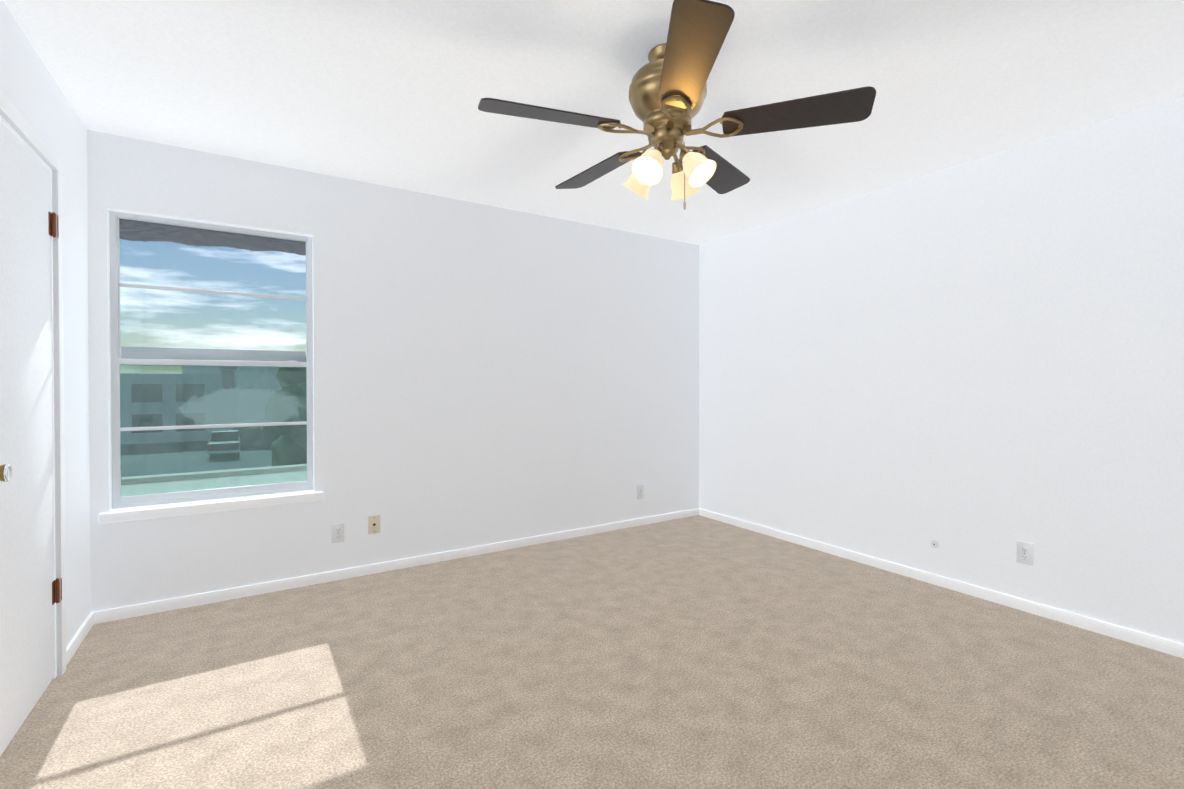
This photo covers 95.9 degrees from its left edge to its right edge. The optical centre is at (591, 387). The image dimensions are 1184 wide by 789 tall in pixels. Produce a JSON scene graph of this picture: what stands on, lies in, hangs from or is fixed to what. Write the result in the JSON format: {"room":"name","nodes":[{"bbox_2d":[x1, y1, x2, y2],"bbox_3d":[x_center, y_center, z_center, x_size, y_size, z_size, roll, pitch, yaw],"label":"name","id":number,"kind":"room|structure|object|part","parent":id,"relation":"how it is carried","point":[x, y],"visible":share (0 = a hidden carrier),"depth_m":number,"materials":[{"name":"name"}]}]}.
{"room":"empty bedroom","nodes":[
{"label":"empty bedroom","id":0,"kind":"room"},
{"bbox_2d":[0,0,90,676],"bbox_3d":[-1.464,-0.032,0.839,0.210,2.440,4.120,0,1,-32],"label":"wall","id":1,"kind":"structure","parent":0,"point":[31,91],"depth_m":2.37,"materials":[{"name":"white paint"}]},
{"bbox_2d":[0,121,61,756],"bbox_3d":[-1.979,0.154,1.832,0.054,2.027,0.823,0,1,-32],"label":"door","id":2,"kind":"structure","parent":1,"relation":"in","point":[27,657],"depth_m":1.89,"materials":[{"name":"paint"}]},
{"bbox_2d":[0,464,11,481],"bbox_3d":[-1.758,0.252,1.566,0.068,0.062,0.062,0,1,-32],"label":"door knob","id":3,"kind":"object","parent":2,"relation":"attached to","point":[5,472],"depth_m":1.57,"materials":[{"name":"gold metal"}]},
{"bbox_3d":[-2.166,0.083,2.157,0.019,1.574,0.073,0,1,-32],"label":"door hinge","id":4,"kind":"part","parent":2,"relation":"part of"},
{"bbox_2d":[0,91,66,678],"bbox_3d":[-2.019,0.124,1.779,0.180,2.112,0.924,0,1,-32],"label":"door frame","id":5,"kind":"structure","parent":1,"relation":"attached to","point":[15,120],"depth_m":2.16,"materials":[{"name":"paint"}]},
{"bbox_2d":[66,613,93,663],"bbox_3d":[-1.367,1.157,0.905,0.012,0.062,4.108,0,1,-32],"label":"baseboard","id":6,"kind":"structure","parent":1,"relation":"attached to","point":[78,638],"depth_m":2.42,"materials":[{"name":"paint"}]},
{"bbox_2d":[87,130,698,611],"bbox_3d":[-0.800,-0.059,3.799,4.410,2.440,0.160,0,1,-32],"label":"wall","id":7,"kind":"structure","parent":0,"point":[483,374],"depth_m":3.52,"materials":[{"name":"white paint"}]},
{"bbox_2d":[109,211,312,508],"bbox_3d":[-2.078,-0.143,2.983,0.916,1.518,0.053,0,1,-32],"label":"window","id":8,"kind":"structure","parent":7,"relation":"in","point":[236,405],"depth_m":2.95,"materials":[{"name":"clear glass"}]},
{"bbox_3d":[-2.084,-0.505,2.990,0.868,0.746,0.003,0,1,-32],"label":"glass","id":9,"kind":"part","parent":8,"relation":"part of","materials":[{"name":"clear glass"}]},
{"bbox_3d":[-2.070,0.217,2.975,0.890,0.754,0.026,0,1,-32],"label":"window sash","id":10,"kind":"part","parent":8,"relation":"part of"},
{"bbox_2d":[121,346,305,361],"bbox_3d":[-2.086,-0.184,2.996,0.844,0.065,0.002,0,1,-32],"label":"band","id":11,"kind":"object","parent":8,"relation":"attached to","point":[156,353],"visible":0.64,"depth_m":2.97,"materials":[{"name":"grey"}]},
{"bbox_3d":[-2.072,0.218,2.977,0.850,0.692,0.003,0,1,-32],"label":"glass","id":12,"kind":"part","parent":8,"relation":"part of","materials":[{"name":"clear glass"}]},
{"bbox_2d":[98,490,323,523],"bbox_3d":[-2.033,0.643,2.932,1.000,0.052,0.101,0,1,-32],"label":"window sill","id":13,"kind":"structure","parent":7,"relation":"attached to","point":[153,511],"depth_m":2.86,"materials":[{"name":"paint"}]},
{"bbox_2d":[332,523,343,542],"bbox_3d":[-1.540,0.881,3.236,0.070,0.114,0.010,0,1,-32],"label":"duplex electrical outlet","id":14,"kind":"object","parent":7,"relation":"attached to","point":[337,533],"visible":1,"depth_m":3.23,"materials":[{"name":"white plastic"}]},
{"bbox_2d":[368,515,379,533],"bbox_3d":[-1.363,0.857,3.343,0.070,0.114,0.018,0,1,-32],"label":"outlet","id":15,"kind":"object","parent":7,"relation":"attached to","point":[373,524],"visible":1,"depth_m":3.34,"materials":[{"name":"beige plastic"}]},
{"bbox_2d":[91,508,698,623],"bbox_3d":[-0.753,1.130,3.738,4.090,0.062,0.012,0,1,-32],"label":"baseboard","id":16,"kind":"structure","parent":7,"relation":"attached to","point":[124,612],"depth_m":3.28,"materials":[{"name":"paint"}]},
{"bbox_2d":[637,485,643,498],"bbox_3d":[0.406,0.874,4.475,0.070,0.114,0.010,0,1,-32],"label":"electrical outlet","id":17,"kind":"object","parent":7,"relation":"attached to","point":[640,491],"visible":1,"depth_m":4.47,"materials":[{"name":"white plastic"}]},
{"bbox_2d":[0,515,1183,788],"bbox_3d":[0.350,1.238,2.006,4.410,0.120,4.440,0,1,-32],"label":"floor","id":18,"kind":"structure","parent":0,"point":[696,651],"depth_m":2.10,"materials":[{"name":"carpet"}]},
{"bbox_2d":[3,0,1183,244],"bbox_3d":[0.350,-1.322,1.982,4.410,0.120,4.440,0,1,-32],"label":"ceiling","id":19,"kind":"structure","parent":0,"point":[387,92],"depth_m":2.22,"materials":[{"name":"paint"}]},
{"bbox_2d":[478,0,875,209],"bbox_3d":[0.255,-0.972,2.049,1.360,0.582,1.320,0,1,-32],"label":"ceiling fan","id":20,"kind":"object","parent":19,"relation":"hanging from","point":[667,90],"visible":1,"depth_m":1.90,"materials":[{"name":"brown wood"}]},
{"bbox_3d":[0.285,-1.063,2.018,0.292,0.400,0.292,0,1,-32],"label":"motor","id":21,"kind":"part","parent":20,"relation":"part of","materials":[{"name":"gold metal"}]},
{"bbox_2d":[699,96,1183,643],"bbox_3d":[2.185,-0.052,3.068,0.160,2.440,4.280,0,1,-32],"label":"wall","id":22,"kind":"structure","parent":0,"point":[975,368],"depth_m":2.96,"materials":[{"name":"white paint"}]},
{"bbox_2d":[931,540,938,547],"bbox_3d":[2.030,0.926,3.161,0.012,0.046,0.046,0,1,-32],"label":"outlet","id":23,"kind":"object","parent":22,"relation":"attached to","point":[934,543],"visible":1,"depth_m":3.16,"materials":[{"name":"white plastic"}]},
{"bbox_2d":[699,508,1183,657],"bbox_3d":[2.073,1.136,3.096,0.012,0.062,4.108,0,1,-32],"label":"baseboard","id":24,"kind":"structure","parent":22,"relation":"attached to","point":[1167,646],"depth_m":2.95,"materials":[{"name":"paint"}]},
{"bbox_2d":[1016,541,1032,565],"bbox_3d":[2.265,0.865,2.793,0.010,0.114,0.070,0,1,-32],"label":"duplex electrical outlet","id":25,"kind":"object","parent":22,"relation":"attached to","point":[1024,552],"visible":1,"depth_m":2.79,"materials":[{"name":"white plastic"}]},
{"label":"outside","id":26,"kind":"structure","parent":0,"visible":0},
{"bbox_2d":[121,441,271,476],"bbox_3d":[-69.672,4.679,108.184,300.000,0.200,249.839,0,1,-32],"label":"ground","id":27,"kind":"structure","parent":26,"point":[185,461],"depth_m":38.96,"materials":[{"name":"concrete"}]},
{"bbox_2d":[120,367,238,443],"bbox_3d":[-52.838,1.282,49.371,33.650,7.699,15.080,0,1,-32],"label":"building","id":28,"kind":"structure","parent":27,"relation":"on","point":[153,404],"depth_m":49.90,"materials":[{"name":"grey paint"}]},
{"bbox_2d":[121,464,306,496],"bbox_3d":[-1.628,3.090,4.115,9.000,4.934,1.208,0,1,-32],"label":"ledge","id":29,"kind":"object","parent":27,"relation":"on","point":[222,475],"depth_m":3.81,"materials":[{"name":"beige paint"}]},
{"bbox_2d":[207,430,239,457],"bbox_3d":[-28.437,4.295,41.382,1.960,1.820,5.420,0,1,-32],"label":"truck","id":30,"kind":"object","parent":27,"relation":"on","point":[222,447],"depth_m":39.63,"materials":[{"name":"grey paint"}]},
{"bbox_2d":[179,366,282,392],"bbox_3d":[-31.315,0.452,105.624,78.600,8.299,15.300,0,1,-32],"label":"building","id":31,"kind":"structure","parent":27,"relation":"on","point":[245,377],"depth_m":83.15,"materials":[{"name":"white paint"}]},
{"bbox_2d":[233,426,280,447],"bbox_3d":[-21.772,4.076,52.207,22.462,3.233,3.512,0,1,-32],"label":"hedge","id":32,"kind":"object","parent":27,"relation":"on","point":[264,437],"depth_m":46.35,"materials":[{"name":"green plant"}]},
{"bbox_2d":[272,367,306,465],"bbox_3d":[-13.579,1.820,26.575,4.648,7.076,4.438,0,1,-32],"label":"tree","id":33,"kind":"object","parent":27,"relation":"on","point":[291,418],"depth_m":24.71,"materials":[{"name":"green plant"}]}
]}

